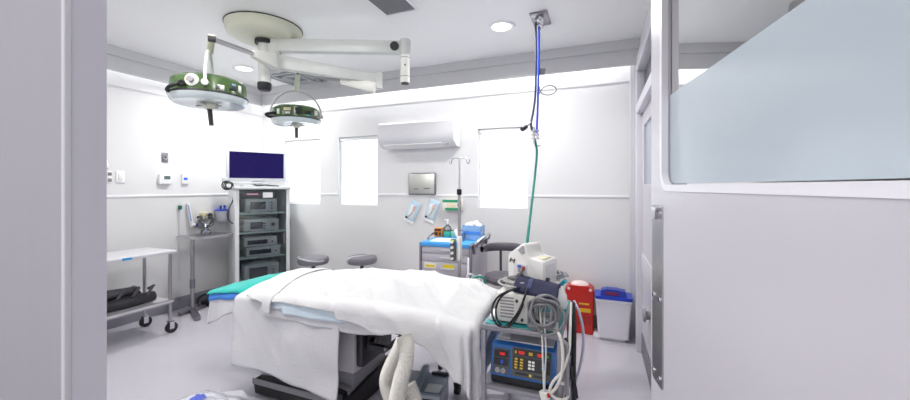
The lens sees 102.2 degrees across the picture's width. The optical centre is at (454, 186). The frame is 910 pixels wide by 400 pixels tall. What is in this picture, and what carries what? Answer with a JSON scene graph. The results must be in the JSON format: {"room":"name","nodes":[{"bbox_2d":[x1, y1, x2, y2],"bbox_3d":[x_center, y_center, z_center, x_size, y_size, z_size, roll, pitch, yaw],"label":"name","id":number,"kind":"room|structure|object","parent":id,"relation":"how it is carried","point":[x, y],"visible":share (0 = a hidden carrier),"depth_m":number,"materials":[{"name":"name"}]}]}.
{"room":"operating room","nodes":[
{"label":"operating room","id":0,"kind":"room"},
{"bbox_2d":[107,69,262,298],"bbox_3d":[-3.442,0.000,3.734,0.150,2.800,3.670,0,0,22],"label":"wall","id":1,"kind":"structure","parent":0,"point":[141,126],"depth_m":4.09,"materials":[{"name":"white paint"}]},
{"bbox_2d":[107,171,111,182],"bbox_3d":[-3.401,-0.098,3.613,0.014,0.117,0.040,0,0,22],"label":"wall socket","id":2,"kind":"object","parent":1,"relation":"attached to","point":[109,173],"visible":0.97,"depth_m":3.61,"materials":[{"name":"white plastic"}]},
{"bbox_2d":[116,171,124,182],"bbox_3d":[-3.369,-0.100,3.696,0.014,0.119,0.074,0,0,22],"label":"wall plate","id":3,"kind":"object","parent":1,"relation":"attached to","point":[120,175],"visible":1,"depth_m":3.69,"materials":[{"name":"white plastic"}]},
{"bbox_2d":[159,174,171,183],"bbox_3d":[-3.209,-0.088,4.066,0.038,0.109,0.118,0,0,22],"label":"thermostat","id":4,"kind":"object","parent":1,"relation":"attached to","point":[163,178],"visible":1,"depth_m":4.05,"materials":[{"name":"white plastic"}]},
{"bbox_2d":[107,284,227,329],"bbox_3d":[-3.401,1.333,3.632,0.022,0.135,3.510,0,0,22],"label":"baseboard","id":5,"kind":"structure","parent":1,"relation":"attached to","point":[183,301],"depth_m":4.02,"materials":[{"name":"grey plastic"}]},
{"bbox_2d":[107,193,227,197],"bbox_3d":[-3.403,0.095,3.633,0.018,0.024,3.510,0,0,22],"label":"trim","id":6,"kind":"structure","parent":1,"relation":"attached to","point":[163,195],"depth_m":4.06,"materials":[{"name":"white paint"}]},
{"bbox_2d":[178,203,181,279],"bbox_3d":[-3.151,0.627,4.207,0.036,0.887,0.037,0,0,-23],"label":"tube","id":7,"kind":"object","parent":1,"relation":"attached to","point":[180,205],"visible":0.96,"depth_m":4.20,"materials":[{"name":"white"}]},
{"bbox_2d":[107,44,260,105],"bbox_3d":[-3.278,-1.245,3.511,0.050,0.250,3.375,0,0,22],"label":"trim","id":8,"kind":"structure","parent":1,"relation":"attached to","point":[119,59],"depth_m":3.77,"materials":[{"name":"grey paint"}]},
{"bbox_2d":[107,83,262,116],"bbox_3d":[-3.404,-1.012,3.633,0.016,0.013,3.510,0,0,22],"label":"trim","id":9,"kind":"structure","parent":1,"relation":"attached to","point":[107,83],"depth_m":3.91,"materials":[{"name":"grey paint"}]},
{"bbox_2d":[182,174,188,183],"bbox_3d":[-3.138,-0.093,4.266,0.024,0.115,0.068,0,0,22],"label":"controller","id":10,"kind":"object","parent":1,"relation":"attached to","point":[185,177],"visible":1,"depth_m":4.26,"materials":[{"name":"white plastic"}]},
{"bbox_2d":[186,203,197,226],"bbox_3d":[-3.095,0.326,4.324,0.056,0.284,0.120,0,0,22],"label":"wand","id":11,"kind":"object","parent":1,"relation":"hanging from","point":[192,224],"visible":1,"depth_m":4.29,"materials":[{"name":"white plastic"}]},
{"bbox_2d":[197,212,214,227],"bbox_3d":[-3.023,0.401,4.437,0.110,0.185,0.225,0,0,22],"label":"suction regulator","id":12,"kind":"object","parent":1,"relation":"attached to","point":[202,214],"visible":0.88,"depth_m":4.42,"materials":[{"name":"beige plastic"}]},
{"bbox_2d":[214,205,228,220],"bbox_3d":[-2.922,0.328,4.598,0.179,0.195,0.170,0,0,22],"label":"canister","id":13,"kind":"object","parent":1,"relation":"attached to","point":[220,214],"visible":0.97,"depth_m":4.54,"materials":[{"name":"white"}]},
{"bbox_2d":[215,211,228,220],"bbox_3d":[-2.918,0.361,4.596,0.150,0.130,0.150,0,0,22],"label":"jar","id":14,"kind":"object","parent":13,"relation":"attached to","point":[219,215],"depth_m":4.54,"materials":[{"name":"white"}]},
{"bbox_2d":[107,0,649,86],"bbox_3d":[-1.204,-1.400,1.714,5.900,0.100,5.900,0,0,22],"label":"ceiling","id":15,"kind":"structure","parent":0,"point":[174,31],"depth_m":3.11,"materials":[{"name":"white paint"}]},
{"bbox_2d":[233,65,254,71],"bbox_3d":[-2.394,-1.344,4.163,0.224,0.012,0.224,0,0,22],"label":"recessed light","id":16,"kind":"object","parent":15,"relation":"in","point":[245,68],"visible":1,"depth_m":4.16,"materials":[{"name":"white plastic"}]},
{"bbox_2d":[236,67,251,70],"bbox_3d":[-2.394,-1.347,4.163,0.156,0.006,0.156,0,0,22],"label":"diffuser","id":17,"kind":"object","parent":16,"relation":"attached to","point":[237,68],"depth_m":4.17,"materials":[{"name":"white plastic"}]},
{"bbox_2d":[165,11,410,137],"bbox_3d":[-1.424,-0.884,3.207,1.636,0.934,1.443,0,0,-32],"label":"light","id":18,"kind":"object","parent":15,"relation":"hanging from","point":[274,36],"visible":1,"depth_m":3.02,"materials":[{"name":"white metal"}]},
{"bbox_2d":[271,71,327,85],"bbox_3d":[-1.939,-1.335,4.504,0.580,0.032,0.580,0,0,22],"label":"ceiling vent","id":19,"kind":"object","parent":15,"relation":"in","point":[286,77],"visible":0.4,"depth_m":4.52,"materials":[{"name":"grey plastic"}]},
{"bbox_2d":[366,0,419,16],"bbox_3d":[-0.467,-1.343,2.678,0.290,0.016,0.350,0,0,22],"label":"ceiling vent","id":20,"kind":"object","parent":15,"relation":"in","point":[389,8],"visible":1,"depth_m":2.73,"materials":[{"name":"grey plastic"}]},
{"bbox_2d":[488,20,514,31],"bbox_3d":[0.390,-1.344,3.077,0.224,0.012,0.224,0,0,22],"label":"recessed light","id":21,"kind":"object","parent":15,"relation":"in","point":[499,25],"visible":1,"depth_m":3.06,"materials":[{"name":"white plastic"}]},
{"bbox_2d":[492,23,510,30],"bbox_3d":[0.390,-1.347,3.077,0.156,0.006,0.156,0,0,22],"label":"diffuser","id":22,"kind":"object","parent":21,"relation":"attached to","point":[495,26],"depth_m":3.08,"materials":[{"name":"white plastic"}]},
{"bbox_2d":[529,10,550,30],"bbox_3d":[0.683,-1.313,2.934,0.136,0.075,0.240,0,0,22],"label":"outlet plate","id":23,"kind":"object","parent":15,"relation":"attached to","point":[542,18],"visible":0.89,"depth_m":2.88,"materials":[{"name":"silver metal"}]},
{"bbox_2d":[530,22,536,129],"bbox_3d":[0.631,-0.888,2.950,0.057,0.878,0.017,0,0,0],"label":"gas hose","id":24,"kind":"object","parent":23,"relation":"hanging from","point":[535,23],"visible":1,"depth_m":2.94,"materials":[{"name":"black rubber"}]},
{"bbox_2d":[520,121,540,148],"bbox_3d":[0.600,-0.410,2.927,0.171,0.237,0.052,0,0,-16],"label":"connector","id":25,"kind":"object","parent":24,"relation":"hanging from","point":[523,128],"visible":0.98,"depth_m":2.93,"materials":[{"name":"silver metal"}]},
{"bbox_2d":[535,26,539,132],"bbox_3d":[0.659,-0.866,2.930,0.040,0.872,0.016,0,0,0],"label":"gas hose","id":26,"kind":"object","parent":23,"relation":"hanging from","point":[538,72],"visible":0.99,"depth_m":2.92,"materials":[{"name":"blue rubber"}]},
{"bbox_2d":[537,14,543,23],"bbox_3d":[0.665,-1.306,2.861,0.056,0.060,0.055,0,0,22],"label":"socket","id":27,"kind":"object","parent":23,"relation":"attached to","point":[540,17],"depth_m":2.84,"materials":[{"name":"silver metal"}]},
{"bbox_2d":[107,303,650,399],"bbox_3d":[-1.204,1.450,1.714,5.900,0.100,5.900,0,0,22],"label":"floor","id":28,"kind":"structure","parent":0,"point":[150,362],"depth_m":2.88,"materials":[{"name":"plastic"}]},
{"bbox_2d":[107,247,177,332],"bbox_3d":[-3.128,1.004,3.056,0.473,0.792,1.280,0,0,22],"label":"table","id":29,"kind":"object","parent":28,"relation":"on","point":[171,326],"visible":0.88,"depth_m":3.47,"materials":[{"name":"white metal"}]},
{"bbox_2d":[107,284,156,312],"bbox_3d":[-3.092,0.994,3.047,0.256,0.185,0.993,0,0,22],"label":"bundle","id":30,"kind":"object","parent":29,"relation":"on","point":[122,298],"visible":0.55,"depth_m":3.28,"materials":[{"name":"grey fabric"}]},
{"bbox_2d":[107,297,173,318],"bbox_3d":[-3.133,1.095,3.047,0.430,0.020,1.220,0,0,22],"label":"shelf","id":31,"kind":"object","parent":29,"relation":"attached to","point":[159,301],"depth_m":3.30,"materials":[{"name":"white metal"}]},
{"bbox_2d":[197,294,208,306],"bbox_3d":[-2.916,1.345,4.384,0.253,0.114,0.305,0,0,22],"label":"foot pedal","id":32,"kind":"object","parent":28,"relation":"on","point":[205,301],"visible":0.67,"depth_m":4.29,"materials":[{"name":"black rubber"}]},
{"bbox_2d":[177,232,232,319],"bbox_3d":[-2.840,0.973,4.166,0.531,0.845,0.544,0,0,22],"label":"stand","id":33,"kind":"object","parent":28,"relation":"on","point":[193,310],"visible":1,"depth_m":4.13,"materials":[{"name":"silver metal"}]},
{"bbox_2d":[177,232,232,239],"bbox_3d":[-2.895,0.564,4.260,0.360,0.028,0.410,0,0,22],"label":"tray","id":34,"kind":"object","parent":33,"relation":"on","point":[198,236],"depth_m":4.22,"materials":[{"name":"silver metal"}]},
{"bbox_2d":[197,215,213,233],"bbox_3d":[-2.975,0.450,4.385,0.170,0.225,0.170,0,0,22],"label":"mask","id":35,"kind":"object","parent":33,"relation":"on","point":[198,219],"visible":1,"depth_m":4.41,"materials":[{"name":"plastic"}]},
{"bbox_2d":[200,228,210,233],"bbox_3d":[-2.975,0.519,4.385,0.110,0.085,0.110,0,0,22],"label":"cushion","id":36,"kind":"object","parent":35,"relation":"on","point":[204,228],"depth_m":4.42,"materials":[{"name":"plastic"}]},
{"bbox_2d":[182,392,237,399],"bbox_3d":[-1.501,1.341,2.154,0.700,0.109,0.526,0,0,22],"label":"pack","id":37,"kind":"object","parent":28,"relation":"on","point":[206,395],"visible":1,"depth_m":2.30,"materials":[{"name":"white plastic"}]},
{"bbox_2d":[189,394,205,399],"bbox_3d":[-1.587,1.302,2.260,0.098,0.029,0.060,0,0,22],"label":"print","id":38,"kind":"object","parent":37,"relation":"on","point":[198,396],"depth_m":2.27,"materials":[{"name":"blue"}]},
{"bbox_2d":[228,187,290,284],"bbox_3d":[-2.446,0.698,4.674,0.706,1.405,0.530,0,0,-39],"label":"tower","id":39,"kind":"object","parent":28,"relation":"on","point":[282,194],"visible":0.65,"depth_m":4.63,"materials":[{"name":"white metal"}]},
{"bbox_2d":[221,149,285,224],"bbox_3d":[-2.502,0.002,4.590,0.727,0.923,0.287,0,0,-39],"label":"monitor","id":40,"kind":"object","parent":39,"relation":"attached to","point":[258,167],"visible":0.95,"depth_m":4.56,"materials":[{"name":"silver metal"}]},
{"bbox_2d":[240,198,276,212],"bbox_3d":[-2.475,0.228,4.618,0.350,0.165,0.396,0,0,-39],"label":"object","id":41,"kind":"object","parent":39,"relation":"on","point":[248,205],"visible":1,"depth_m":4.47,"materials":[{"name":"white metal"}]},
{"bbox_2d":[239,258,278,280],"bbox_3d":[-2.471,1.040,4.621,0.380,0.200,0.396,0,0,-39],"label":"printer","id":42,"kind":"object","parent":39,"relation":"on","point":[248,269],"visible":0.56,"depth_m":4.50,"materials":[{"name":"grey plastic"}]},
{"bbox_2d":[239,216,278,231],"bbox_3d":[-2.469,0.467,4.618,0.380,0.150,0.404,0,0,-39],"label":"source","id":43,"kind":"object","parent":39,"relation":"on","point":[250,224],"visible":0.98,"depth_m":4.49,"materials":[{"name":"white metal"}]},
{"bbox_2d":[247,192,272,197],"bbox_3d":[-2.353,0.098,4.430,0.280,0.065,0.003,0,0,-39],"label":"paper note","id":44,"kind":"object","parent":39,"relation":"attached to","point":[265,194],"visible":1,"depth_m":4.47,"materials":[{"name":"white paper"}]},
{"bbox_2d":[241,244,279,256],"bbox_3d":[-2.454,0.788,4.631,0.380,0.118,0.402,0,0,-39],"label":"insufflator","id":45,"kind":"object","parent":39,"relation":"on","point":[268,249],"visible":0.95,"depth_m":4.49,"materials":[{"name":"white metal"}]},
{"bbox_2d":[239,233,276,246],"bbox_3d":[-2.477,0.669,4.612,0.360,0.115,0.402,0,0,-39],"label":"control unit","id":46,"kind":"object","parent":45,"relation":"on","point":[252,240],"visible":0.98,"depth_m":4.50,"materials":[{"name":"white metal"}]},
{"bbox_2d":[239,251,284,259],"bbox_3d":[-2.494,0.858,4.664,0.520,0.022,0.425,0,0,-39],"label":"shelf","id":47,"kind":"object","parent":39,"relation":"attached to","point":[282,253],"depth_m":4.54,"materials":[{"name":"white"}]},
{"bbox_2d":[239,228,284,234],"bbox_3d":[-2.494,0.553,4.664,0.520,0.022,0.425,0,0,-39],"label":"shelf","id":48,"kind":"object","parent":39,"relation":"attached to","point":[282,230],"depth_m":4.52,"materials":[{"name":"white"}]},
{"bbox_2d":[239,210,284,214],"bbox_3d":[-2.494,0.321,4.664,0.520,0.022,0.425,0,0,-39],"label":"shelf","id":49,"kind":"object","parent":39,"relation":"attached to","point":[281,212],"depth_m":4.55,"materials":[{"name":"white metal"}]},
{"bbox_2d":[297,254,328,267],"bbox_3d":[-1.627,1.097,4.258,0.433,0.605,0.445,0,0,22],"label":"stool","id":50,"kind":"object","parent":28,"relation":"on","point":[314,260],"visible":0.57,"depth_m":4.13,"materials":[{"name":"grey leather"}]},
{"bbox_2d":[252,332,401,399],"bbox_3d":[-0.739,1.008,2.507,1.900,0.785,0.562,0,0,22],"label":"table","id":51,"kind":"object","parent":28,"relation":"on","point":[361,358],"visible":0.33,"depth_m":2.30,"materials":[{"name":"grey metal"}]},
{"bbox_2d":[207,299,233,323],"bbox_3d":[-1.514,0.836,2.810,0.355,0.283,0.572,0,0,22],"label":"sheet","id":52,"kind":"object","parent":51,"relation":"on","point":[219,308],"visible":0.23,"depth_m":2.59,"materials":[{"name":"white fabric"}]},
{"bbox_2d":[208,293,238,301],"bbox_3d":[-1.512,0.752,2.812,0.374,0.141,0.565,0,0,22],"label":"towel","id":53,"kind":"object","parent":52,"relation":"on","point":[223,296],"visible":0.07,"depth_m":2.56,"materials":[{"name":"blue fabric"}]},
{"bbox_2d":[207,272,283,294],"bbox_3d":[-1.504,0.798,2.810,0.402,0.261,0.574,0,0,22],"label":"towel","id":54,"kind":"object","parent":53,"relation":"on","point":[237,287],"visible":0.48,"depth_m":2.62,"materials":[{"name":"teal fabric"}]},
{"bbox_2d":[230,279,339,399],"bbox_3d":[-0.947,0.911,2.594,0.881,0.640,0.738,0,0,22],"label":"drape","id":55,"kind":"object","parent":51,"relation":"hanging from","point":[299,355],"visible":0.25,"depth_m":2.26,"materials":[{"name":"white fabric"}]},
{"bbox_2d":[263,308,382,335],"bbox_3d":[-0.673,0.727,2.497,0.891,0.313,0.720,0,0,22],"label":"sheet","id":56,"kind":"object","parent":51,"relation":"on","point":[350,328],"visible":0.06,"depth_m":2.16,"materials":[{"name":"white fabric"}]},
{"bbox_2d":[270,302,348,322],"bbox_3d":[-0.720,0.690,2.514,0.751,0.254,0.730,0,0,22],"label":"sheet","id":57,"kind":"object","parent":56,"relation":"on","point":[287,309],"visible":0.15,"depth_m":2.20,"materials":[{"name":"blue"}]},
{"bbox_2d":[260,267,498,399],"bbox_3d":[-0.456,0.838,2.415,1.577,0.611,0.817,0,0,22],"label":"sheet","id":58,"kind":"object","parent":57,"relation":"on","point":[444,315],"visible":0.84,"depth_m":2.04,"materials":[{"name":"white fabric"}]},
{"bbox_2d":[246,268,327,313],"bbox_3d":[-1.165,0.694,2.577,0.230,0.184,0.583,0,0,18],"label":"sheet","id":59,"kind":"object","parent":58,"relation":"on","point":[279,282],"visible":1,"depth_m":2.42,"materials":[{"name":"white fabric"}]},
{"bbox_2d":[346,254,376,268],"bbox_3d":[-1.074,1.098,4.287,0.433,0.604,0.445,0,0,22],"label":"stool","id":60,"kind":"object","parent":28,"relation":"on","point":[361,260],"visible":0.38,"depth_m":4.15,"materials":[{"name":"grey leather"}]},
{"bbox_2d":[379,333,449,399],"bbox_3d":[-0.231,1.062,2.077,0.265,0.656,0.686,0,0,12],"label":"patient warming unit","id":61,"kind":"object","parent":28,"relation":"on","point":[407,383],"visible":1,"depth_m":1.87,"materials":[{"name":"grey"}]},
{"bbox_2d":[438,157,469,369],"bbox_3d":[0.027,0.581,2.966,0.394,1.638,0.426,0,0,22],"label":"pole","id":62,"kind":"object","parent":28,"relation":"on","point":[459,191],"visible":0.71,"depth_m":2.94,"materials":[{"name":"metal"}]},
{"bbox_2d":[419,229,490,284],"bbox_3d":[0.008,0.923,3.605,0.587,0.954,0.538,0,0,22],"label":"cart","id":63,"kind":"object","parent":28,"relation":"on","point":[431,258],"visible":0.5,"depth_m":3.40,"materials":[{"name":"grey metal"}]},
{"bbox_2d":[420,236,475,248],"bbox_3d":[-0.015,0.534,3.581,0.485,0.036,0.472,0,0,22],"label":"mat","id":64,"kind":"object","parent":63,"relation":"on","point":[465,244],"visible":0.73,"depth_m":3.41,"materials":[{"name":"blue"}]},
{"bbox_2d":[434,227,443,236],"bbox_3d":[-0.168,0.470,3.827,0.085,0.090,0.067,0,0,16],"label":"box","id":65,"kind":"object","parent":64,"relation":"on","point":[438,231],"visible":0.94,"depth_m":3.80,"materials":[{"name":"orange plastic"}]},
{"bbox_2d":[431,238,456,241],"bbox_3d":[-0.084,0.513,3.550,0.260,0.005,0.220,0,0,17],"label":"paper sheet","id":66,"kind":"object","parent":64,"relation":"on","point":[436,239],"visible":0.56,"depth_m":3.57,"materials":[{"name":"white paper"}]},
{"bbox_2d":[443,219,451,236],"bbox_3d":[-0.078,0.424,3.795,0.084,0.182,0.084,0,0,22],"label":"pump bottle","id":67,"kind":"object","parent":64,"relation":"on","point":[445,233],"visible":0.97,"depth_m":3.77,"materials":[{"name":"teal plastic"}]},
{"bbox_2d":[462,225,484,240],"bbox_3d":[0.181,0.445,3.605,0.190,0.140,0.132,0,0,22],"label":"bin","id":68,"kind":"object","parent":64,"relation":"on","point":[472,232],"visible":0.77,"depth_m":3.55,"materials":[{"name":"blue plastic"}]},
{"bbox_2d":[480,242,520,287],"bbox_3d":[0.452,0.971,3.404,0.435,0.859,0.445,0,0,0],"label":"stool","id":69,"kind":"object","parent":28,"relation":"on","point":[492,277],"visible":0.44,"depth_m":3.50,"materials":[{"name":"grey leather"}]},
{"bbox_2d":[454,279,560,394],"bbox_3d":[0.438,0.995,2.468,0.854,0.810,0.356,0,0,-18],"label":"stand","id":70,"kind":"object","parent":28,"relation":"on","point":[457,387],"visible":0.12,"depth_m":2.46,"materials":[{"name":"metal"}]},
{"bbox_2d":[466,258,485,283],"bbox_3d":[0.150,0.703,2.649,0.156,0.376,0.116,0,0,0],"label":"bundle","id":71,"kind":"object","parent":70,"relation":"attached to","point":[468,273],"visible":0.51,"depth_m":2.61,"materials":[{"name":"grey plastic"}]},
{"bbox_2d":[481,301,570,399],"bbox_3d":[0.408,1.024,1.916,0.405,0.751,0.605,0,0,22],"label":"trolley","id":72,"kind":"object","parent":28,"relation":"on","point":[512,392],"visible":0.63,"depth_m":1.70,"materials":[{"name":"grey metal"}]},
{"bbox_2d":[502,393,537,399],"bbox_3d":[0.394,1.230,1.921,0.371,0.020,0.529,0,0,22],"label":"shelf","id":73,"kind":"object","parent":72,"relation":"attached to","point":[507,396],"depth_m":2.13,"materials":[{"name":"grey metal"}]},
{"bbox_2d":[491,332,556,389],"bbox_3d":[0.377,0.830,1.872,0.297,0.193,0.401,0,0,22],"label":"electrosurgical unit","id":74,"kind":"object","parent":72,"relation":"on","point":[516,359],"visible":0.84,"depth_m":1.72,"materials":[{"name":"blue plastic"}]},
{"bbox_2d":[485,300,569,333],"bbox_3d":[0.398,0.647,1.920,0.351,0.004,0.509,0,0,22],"label":"mat","id":75,"kind":"object","parent":72,"relation":"on","point":[488,321],"visible":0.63,"depth_m":1.74,"materials":[{"name":"teal"}]},
{"bbox_2d":[491,287,527,327],"bbox_3d":[0.262,0.564,1.734,0.167,0.190,0.103,0,0,22],"label":"wires","id":76,"kind":"object","parent":75,"relation":"on","point":[501,295],"visible":0.97,"depth_m":1.70,"materials":[{"name":"black plastic"}]},
{"bbox_2d":[497,269,568,336],"bbox_3d":[0.408,0.557,1.872,0.352,0.196,0.550,0,0,22],"label":"machine","id":77,"kind":"object","parent":75,"relation":"on","point":[509,304],"depth_m":1.70,"materials":[{"name":"white plastic"}]},
{"bbox_2d":[526,140,537,242],"bbox_3d":[0.528,0.060,2.521,0.033,0.876,0.886,0,0,16],"label":"gas hose","id":78,"kind":"object","parent":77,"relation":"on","point":[536,157],"visible":0.7,"depth_m":2.61,"materials":[{"name":"teal"}]},
{"bbox_2d":[508,241,556,281],"bbox_3d":[0.415,0.399,1.957,0.218,0.206,0.190,0,0,39],"label":"medical device","id":79,"kind":"object","parent":77,"relation":"on","point":[528,259],"visible":0.85,"depth_m":1.91,"materials":[{"name":"white plastic"}]},
{"bbox_2d":[546,263,554,279],"bbox_3d":[0.497,0.442,1.905,0.003,0.080,0.110,0,0,39],"label":"grille","id":80,"kind":"object","parent":79,"relation":"attached to","point":[550,269],"depth_m":1.90,"materials":[{"name":"white plastic"}]},
{"bbox_2d":[513,275,560,299],"bbox_3d":[0.396,0.482,1.767,0.208,0.077,0.194,0,0,22],"label":"pressure cuff","id":81,"kind":"object","parent":77,"relation":"on","point":[536,287],"visible":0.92,"depth_m":1.73,"materials":[{"name":"blue fabric"}]},
{"bbox_2d":[541,312,557,330],"bbox_3d":[0.436,0.618,1.693,0.075,0.054,0.120,0,0,13],"label":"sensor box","id":82,"kind":"object","parent":75,"relation":"on","point":[547,317],"visible":0.31,"depth_m":1.66,"materials":[{"name":"grey plastic"}]},
{"bbox_2d":[558,279,567,309],"bbox_3d":[0.562,0.564,1.950,0.072,0.163,0.072,0,0,22],"label":"pump","id":83,"kind":"object","parent":75,"relation":"on","point":[562,296],"visible":0.62,"depth_m":1.92,"materials":[{"name":"white plastic"}]},
{"bbox_2d":[486,355,570,399],"bbox_3d":[0.394,0.944,1.921,0.371,0.023,0.529,0,0,22],"label":"shelf","id":84,"kind":"object","parent":72,"relation":"attached to","point":[492,385],"depth_m":1.70,"materials":[{"name":"grey metal"}]},
{"bbox_2d":[539,302,571,399],"bbox_3d":[0.475,0.743,1.733,0.158,0.408,0.330,0,0,22],"label":"cable","id":85,"kind":"object","parent":72,"relation":"hanging from","point":[545,394],"visible":0.93,"depth_m":1.59,"materials":[{"name":"white plastic"}]},
{"bbox_2d":[564,302,577,399],"bbox_3d":[0.571,0.814,1.775,0.063,0.439,0.296,0,0,22],"label":"cable","id":86,"kind":"object","parent":72,"relation":"hanging from","point":[574,393],"visible":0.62,"depth_m":1.76,"materials":[{"name":"black plastic"}]},
{"bbox_2d":[570,300,584,399],"bbox_3d":[0.673,0.903,2.016,0.079,0.547,0.066,0,0,22],"label":"clear tube","id":87,"kind":"object","parent":72,"relation":"attached to","point":[577,307],"visible":0.75,"depth_m":1.98,"materials":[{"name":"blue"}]},
{"bbox_2d":[565,280,594,334],"bbox_3d":[1.215,1.155,3.572,0.265,0.483,0.158,0,0,22],"label":"bin","id":88,"kind":"object","parent":28,"relation":"on","point":[582,292],"visible":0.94,"depth_m":3.49,"materials":[{"name":"red plastic"}]},
{"bbox_2d":[576,314,590,324],"bbox_3d":[1.207,1.260,3.496,0.160,0.080,0.006,0,0,22],"label":"print","id":89,"kind":"object","parent":88,"relation":"attached to","point":[586,318],"depth_m":3.48,"materials":[{"name":"red"}]},
{"bbox_2d":[593,328,624,341],"bbox_3d":[1.441,1.385,3.436,0.270,0.030,0.190,0,0,22],"label":"stand","id":90,"kind":"object","parent":28,"relation":"on","point":[595,333],"visible":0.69,"depth_m":3.38,"materials":[{"name":"white"}]},
{"bbox_2d":[595,286,632,340],"bbox_3d":[1.457,1.147,3.381,0.315,0.444,0.215,0,0,22],"label":"waste bin","id":91,"kind":"object","parent":90,"relation":"on","point":[613,304],"visible":1,"depth_m":3.30,"materials":[{"name":"white plastic"}]},
{"bbox_2d":[263,66,629,314],"bbox_3d":[-0.425,0.000,4.427,5.250,2.800,0.160,0,0,22],"label":"wall","id":92,"kind":"structure","parent":0,"point":[584,132],"depth_m":4.02,"materials":[{"name":"white paint"}]},
{"bbox_2d":[290,143,319,203],"bbox_3d":[-2.056,-0.199,5.063,0.614,0.886,0.138,0,0,22],"label":"window","id":93,"kind":"structure","parent":92,"relation":"in","point":[308,143],"depth_m":5.01,"materials":[{"name":"white plastic"}]},
{"bbox_2d":[287,139,319,202],"bbox_3d":[-2.067,-0.210,5.035,0.602,0.860,0.050,0,0,22],"label":"window blind","id":94,"kind":"object","parent":93,"relation":"attached to","point":[303,157],"visible":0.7,"depth_m":5.04,"materials":[{"name":"white fabric"}]},
{"bbox_2d":[339,140,376,205],"bbox_3d":[-1.212,-0.199,4.729,0.595,0.886,0.138,0,0,22],"label":"window","id":95,"kind":"structure","parent":92,"relation":"in","point":[362,140],"depth_m":4.72,"materials":[{"name":"white plastic"}]},
{"bbox_2d":[340,136,376,204],"bbox_3d":[-1.224,-0.210,4.700,0.583,0.860,0.050,0,0,22],"label":"window blind","id":96,"kind":"object","parent":95,"relation":"attached to","point":[359,157],"visible":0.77,"depth_m":4.71,"materials":[{"name":"white fabric"}]},
{"bbox_2d":[404,200,420,224],"bbox_3d":[-0.510,0.297,4.347,0.233,0.302,0.034,0,0,22],"label":"pouch","id":97,"kind":"object","parent":92,"relation":"attached to","point":[414,206],"visible":1,"depth_m":4.34,"materials":[{"name":"blue"}]},
{"bbox_2d":[377,118,459,149],"bbox_3d":[-0.427,-0.597,4.227,0.968,0.300,0.212,0,0,22],"label":"air conditioner","id":98,"kind":"object","parent":92,"relation":"attached to","point":[440,133],"visible":1,"depth_m":4.13,"materials":[{"name":"white plastic"}]},
{"bbox_2d":[409,173,435,194],"bbox_3d":[-0.387,-0.037,4.304,0.354,0.260,0.040,0,0,22],"label":"dispenser","id":99,"kind":"object","parent":92,"relation":"attached to","point":[419,183],"visible":1,"depth_m":4.29,"materials":[{"name":"silver metal"}]},
{"bbox_2d":[423,198,439,223],"bbox_3d":[-0.273,0.279,4.252,0.218,0.300,0.034,0,0,22],"label":"pouch","id":100,"kind":"object","parent":92,"relation":"attached to","point":[432,209],"visible":1,"depth_m":4.25,"materials":[{"name":"blue"}]},
{"bbox_2d":[263,80,629,116],"bbox_3d":[-0.507,-1.012,4.376,4.835,0.013,0.016,0,0,22],"label":"trim","id":101,"kind":"structure","parent":92,"relation":"attached to","point":[629,80],"depth_m":4.04,"materials":[{"name":"grey paint"}]},
{"bbox_2d":[261,38,639,105],"bbox_3d":[-0.504,-1.245,4.200,4.700,0.250,0.050,0,0,22],"label":"ceiling beam","id":102,"kind":"structure","parent":92,"relation":"attached to","point":[619,53],"depth_m":3.85,"materials":[{"name":"grey paint"}]},
{"bbox_2d":[443,200,462,209],"bbox_3d":[-0.023,0.201,4.135,0.222,0.118,0.085,0,0,22],"label":"glove box","id":103,"kind":"object","parent":92,"relation":"attached to","point":[447,204],"visible":0.85,"depth_m":4.10,"materials":[{"name":"beige cardboard"}]},
{"bbox_2d":[320,193,629,197],"bbox_3d":[-0.508,0.095,4.375,4.835,0.024,0.018,0,0,22],"label":"trim","id":104,"kind":"structure","parent":92,"relation":"attached to","point":[463,195],"depth_m":3.82,"materials":[{"name":"white paint"}]},
{"bbox_2d":[478,131,527,208],"bbox_3d":[0.538,-0.199,4.036,0.553,0.886,0.138,0,0,22],"label":"window","id":105,"kind":"structure","parent":92,"relation":"in","point":[523,131],"depth_m":4.02,"materials":[{"name":"white plastic"}]},
{"bbox_2d":[479,127,527,207],"bbox_3d":[0.527,-0.210,4.007,0.541,0.860,0.050,0,0,22],"label":"window blind","id":106,"kind":"object","parent":105,"relation":"attached to","point":[503,156],"visible":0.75,"depth_m":4.01,"materials":[{"name":"white fabric"}]},
{"bbox_2d":[640,0,909,183],"bbox_3d":[1.131,0.000,1.784,0.120,2.800,3.810,0,0,22],"label":"wall","id":107,"kind":"structure","parent":0,"point":[649,6],"depth_m":0.71,"materials":[{"name":"white paint"}]},
{"bbox_2d":[630,65,635,336],"bbox_3d":[1.696,0.090,3.459,0.083,2.620,0.100,0,0,22],"label":"trim","id":108,"kind":"structure","parent":107,"relation":"attached to","point":[633,67],"depth_m":3.42,"materials":[{"name":"grey"}]},
{"bbox_2d":[636,8,650,388],"bbox_3d":[1.345,0.150,2.479,0.115,2.500,1.500,0,0,22],"label":"door","id":109,"kind":"structure","parent":107,"relation":"in","point":[643,60],"depth_m":2.95,"materials":[{"name":"white metal"}]},
{"bbox_3d":[-1.851,0.000,1.023,5.105,2.800,0.200,0,0,22],"label":"wall","id":110,"kind":"structure","parent":0,"visible":0},
{"bbox_2d":[0,0,106,399],"bbox_3d":[-1.024,0.296,0.766,0.910,2.192,0.054,0,0,22],"label":"door frame","id":111,"kind":"structure","parent":110,"relation":"in","point":[53,53],"depth_m":0.61,"materials":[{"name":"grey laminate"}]},
{"bbox_2d":[651,0,909,399],"bbox_3d":[0.400,0.296,0.457,0.055,2.192,0.930,0,0,13],"label":"door","id":112,"kind":"structure","parent":110,"relation":"in","point":[790,290],"depth_m":0.44,"materials":[{"name":"laminate"}]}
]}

